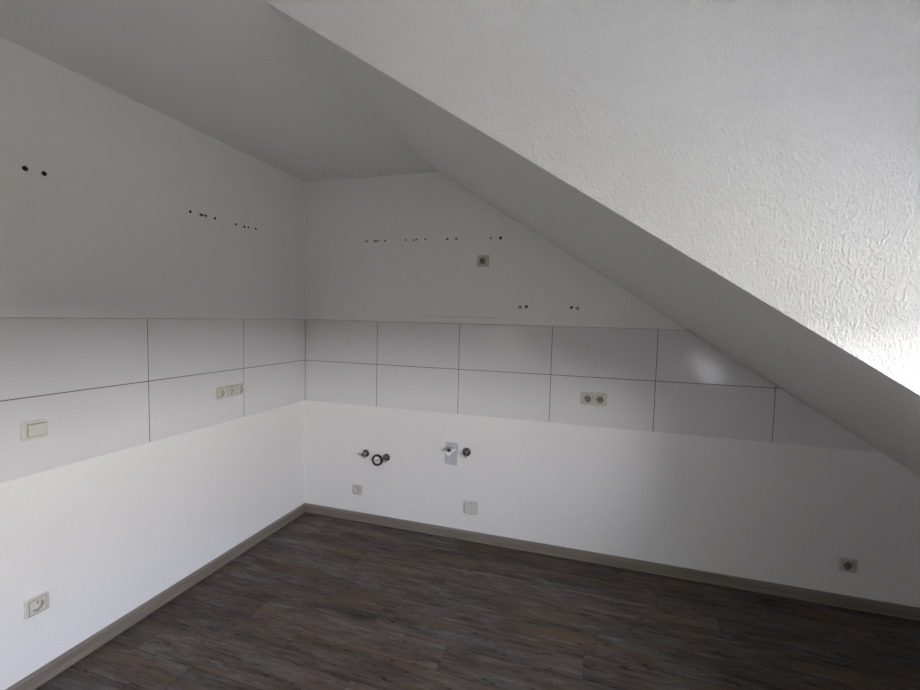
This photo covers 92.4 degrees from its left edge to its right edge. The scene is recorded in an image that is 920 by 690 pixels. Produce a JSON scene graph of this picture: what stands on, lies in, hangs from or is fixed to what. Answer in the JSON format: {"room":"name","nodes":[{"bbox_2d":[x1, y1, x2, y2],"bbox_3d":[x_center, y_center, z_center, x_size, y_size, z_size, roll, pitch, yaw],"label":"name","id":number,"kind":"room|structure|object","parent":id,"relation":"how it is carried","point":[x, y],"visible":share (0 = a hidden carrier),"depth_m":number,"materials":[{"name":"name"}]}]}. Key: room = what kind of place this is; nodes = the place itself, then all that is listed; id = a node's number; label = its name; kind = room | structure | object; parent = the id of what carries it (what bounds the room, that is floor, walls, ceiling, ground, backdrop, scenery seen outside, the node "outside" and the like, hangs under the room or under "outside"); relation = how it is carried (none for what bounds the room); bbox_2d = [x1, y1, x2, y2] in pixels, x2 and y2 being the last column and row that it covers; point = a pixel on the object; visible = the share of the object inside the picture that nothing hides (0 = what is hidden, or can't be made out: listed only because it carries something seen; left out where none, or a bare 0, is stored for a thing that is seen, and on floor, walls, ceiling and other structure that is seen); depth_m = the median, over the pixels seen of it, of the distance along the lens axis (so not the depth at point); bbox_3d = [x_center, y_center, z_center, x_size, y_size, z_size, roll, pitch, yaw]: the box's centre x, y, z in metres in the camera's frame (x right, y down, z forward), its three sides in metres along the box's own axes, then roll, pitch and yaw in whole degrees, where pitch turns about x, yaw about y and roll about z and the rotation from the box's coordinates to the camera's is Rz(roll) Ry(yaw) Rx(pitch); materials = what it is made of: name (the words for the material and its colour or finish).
{"room":"empty attic kitchen","nodes":[
{"label":"empty attic kitchen","id":0,"kind":"room"},
{"bbox_2d":[0,36,304,689],"bbox_3d":[-2.045,0.132,0.768,0.250,2.759,5.800,2,4,17],"label":"wall","id":1,"kind":"structure","parent":0,"point":[109,230],"depth_m":2.02,"materials":[{"name":"white paint"}]},
{"bbox_2d":[23,591,48,619],"bbox_3d":[-1.658,1.018,1.726,0.020,0.072,0.080,2,4,17],"label":"wall socket","id":2,"kind":"object","parent":1,"relation":"attached to","point":[39,603],"visible":1,"depth_m":1.73,"materials":[{"name":"beige plastic"}]},
{"bbox_2d":[0,317,304,482],"bbox_3d":[-1.573,0.185,1.883,0.004,0.602,2.899,2,4,17],"label":"tile backsplash","id":3,"kind":"structure","parent":1,"relation":"attached to","point":[101,386],"depth_m":2.02,"materials":[{"name":"grey tile"}]},
{"bbox_2d":[20,419,47,440],"bbox_3d":[-1.628,0.325,1.690,0.016,0.071,0.085,2,4,17],"label":"light switch","id":4,"kind":"object","parent":3,"relation":"attached to","point":[35,429],"visible":1,"depth_m":1.68,"materials":[{"name":"beige plastic"}]},
{"bbox_2d":[215,383,244,399],"bbox_3d":[-1.357,0.270,2.591,0.021,0.073,0.215,2,4,17],"label":"socket","id":5,"kind":"object","parent":3,"relation":"attached to","point":[228,391],"visible":1,"depth_m":2.58,"materials":[{"name":"beige plastic"}]},
{"bbox_2d":[5,503,304,689],"bbox_3d":[-1.948,1.363,0.806,0.015,0.063,5.300,2,4,17],"label":"baseboard","id":6,"kind":"structure","parent":1,"relation":"attached to","point":[62,662],"depth_m":2.12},
{"bbox_2d":[0,0,437,181],"bbox_3d":[-0.176,-1.066,0.126,3.600,0.200,5.300,2,4,17],"label":"ceiling","id":7,"kind":"structure","parent":0,"point":[235,73],"depth_m":1.77,"materials":[{"name":"white paint"}]},
{"bbox_2d":[35,512,919,689],"bbox_3d":[0.050,1.480,0.195,4.200,0.001,5.300,2,4,17],"label":"floor","id":8,"kind":"structure","parent":0,"point":[321,602],"depth_m":2.11,"materials":[{"name":"brown wood"}]},
{"bbox_2d":[263,0,919,395],"bbox_3d":[0.562,-0.243,1.141,2.423,1.572,0.100,2,4,14],"label":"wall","id":9,"kind":"structure","parent":0,"point":[774,145],"depth_m":1.06,"materials":[{"name":"white paint"}]},
{"bbox_2d":[264,1,919,475],"bbox_3d":[1.202,-0.017,1.691,3.358,2.121,1.611,2,4,17],"label":"ceiling","id":10,"kind":"structure","parent":0,"point":[846,390],"depth_m":1.52,"materials":[{"name":"white paint"}]},
{"bbox_2d":[305,172,919,607],"bbox_3d":[1.017,0.084,2.729,4.450,2.759,0.250,2,4,17],"label":"wall","id":11,"kind":"structure","parent":0,"point":[780,513],"depth_m":2.76,"materials":[{"name":"white paint"}]},
{"bbox_2d":[353,484,361,494],"bbox_3d":[-0.742,1.046,3.192,0.076,0.077,0.020,2,4,17],"label":"wall socket","id":12,"kind":"object","parent":11,"relation":"attached to","point":[357,489],"visible":1,"depth_m":3.19,"materials":[{"name":"beige plastic"}]},
{"bbox_2d":[361,449,368,458],"bbox_3d":[-0.680,0.777,3.133,0.054,0.057,0.050,2,4,17],"label":"angle valve","id":13,"kind":"object","parent":11,"relation":"attached to","point":[365,453],"visible":1,"depth_m":3.14,"materials":[{"name":"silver metal"}]},
{"bbox_2d":[372,454,382,465],"bbox_3d":[-0.587,0.816,3.124,0.082,0.082,0.016,2,4,17],"label":"drain pipe","id":14,"kind":"object","parent":11,"relation":"attached to","point":[377,460],"visible":1,"depth_m":3.12,"materials":[{"name":"black rubber"}]},
{"bbox_2d":[383,454,389,462],"bbox_3d":[-0.523,0.795,3.094,0.054,0.057,0.034,2,4,17],"label":"angle valve","id":15,"kind":"object","parent":11,"relation":"attached to","point":[386,457],"visible":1,"depth_m":3.10,"materials":[{"name":"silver metal"}]},
{"bbox_2d":[445,442,457,465],"bbox_3d":[-0.059,0.731,2.963,0.092,0.155,0.003,2,4,17],"label":"wall patch","id":16,"kind":"structure","parent":11,"relation":"attached to","point":[450,457],"depth_m":2.96,"materials":[{"name":"white paint"}]},
{"bbox_2d":[462,448,470,457],"bbox_3d":[0.037,0.713,2.909,0.057,0.058,0.050,2,4,17],"label":"angle valve","id":17,"kind":"object","parent":11,"relation":"attached to","point":[466,451],"visible":1,"depth_m":2.92,"materials":[{"name":"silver metal"}]},
{"bbox_2d":[464,500,477,514],"bbox_3d":[0.075,1.082,2.931,0.088,0.084,0.023,2,4,17],"label":"outlet box","id":18,"kind":"object","parent":11,"relation":"attached to","point":[471,507],"visible":1,"depth_m":2.92,"materials":[{"name":"beige plastic"}]},
{"bbox_2d":[477,255,488,266],"bbox_3d":[0.147,-0.538,2.831,0.078,0.078,0.020,2,4,17],"label":"wall socket","id":19,"kind":"object","parent":11,"relation":"attached to","point":[482,260],"visible":1,"depth_m":2.83,"materials":[{"name":"beige plastic"}]},
{"bbox_2d":[305,319,878,451],"bbox_3d":[0.510,0.180,2.757,3.472,0.602,0.004,2,4,17],"label":"tile backsplash","id":20,"kind":"structure","parent":11,"relation":"attached to","point":[674,381],"depth_m":2.72,"materials":[{"name":"grey tile"}]},
{"bbox_2d":[580,392,606,405],"bbox_3d":[0.810,0.326,2.670,0.155,0.080,0.020,2,4,17],"label":"double socket","id":21,"kind":"object","parent":20,"relation":"attached to","point":[587,398],"visible":1,"depth_m":2.67,"materials":[{"name":"beige plastic"}]},
{"bbox_2d":[305,503,919,620],"bbox_3d":[0.829,1.310,2.715,4.200,0.063,0.015,2,4,17],"label":"baseboard","id":22,"kind":"structure","parent":11,"relation":"attached to","point":[810,595],"depth_m":2.63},
{"bbox_2d":[838,557,856,572],"bbox_3d":[2.052,1.165,2.336,0.080,0.072,0.020,2,4,17],"label":"wall socket","id":23,"kind":"object","parent":11,"relation":"attached to","point":[844,564],"visible":1,"depth_m":2.33,"materials":[{"name":"beige plastic"}]}
]}

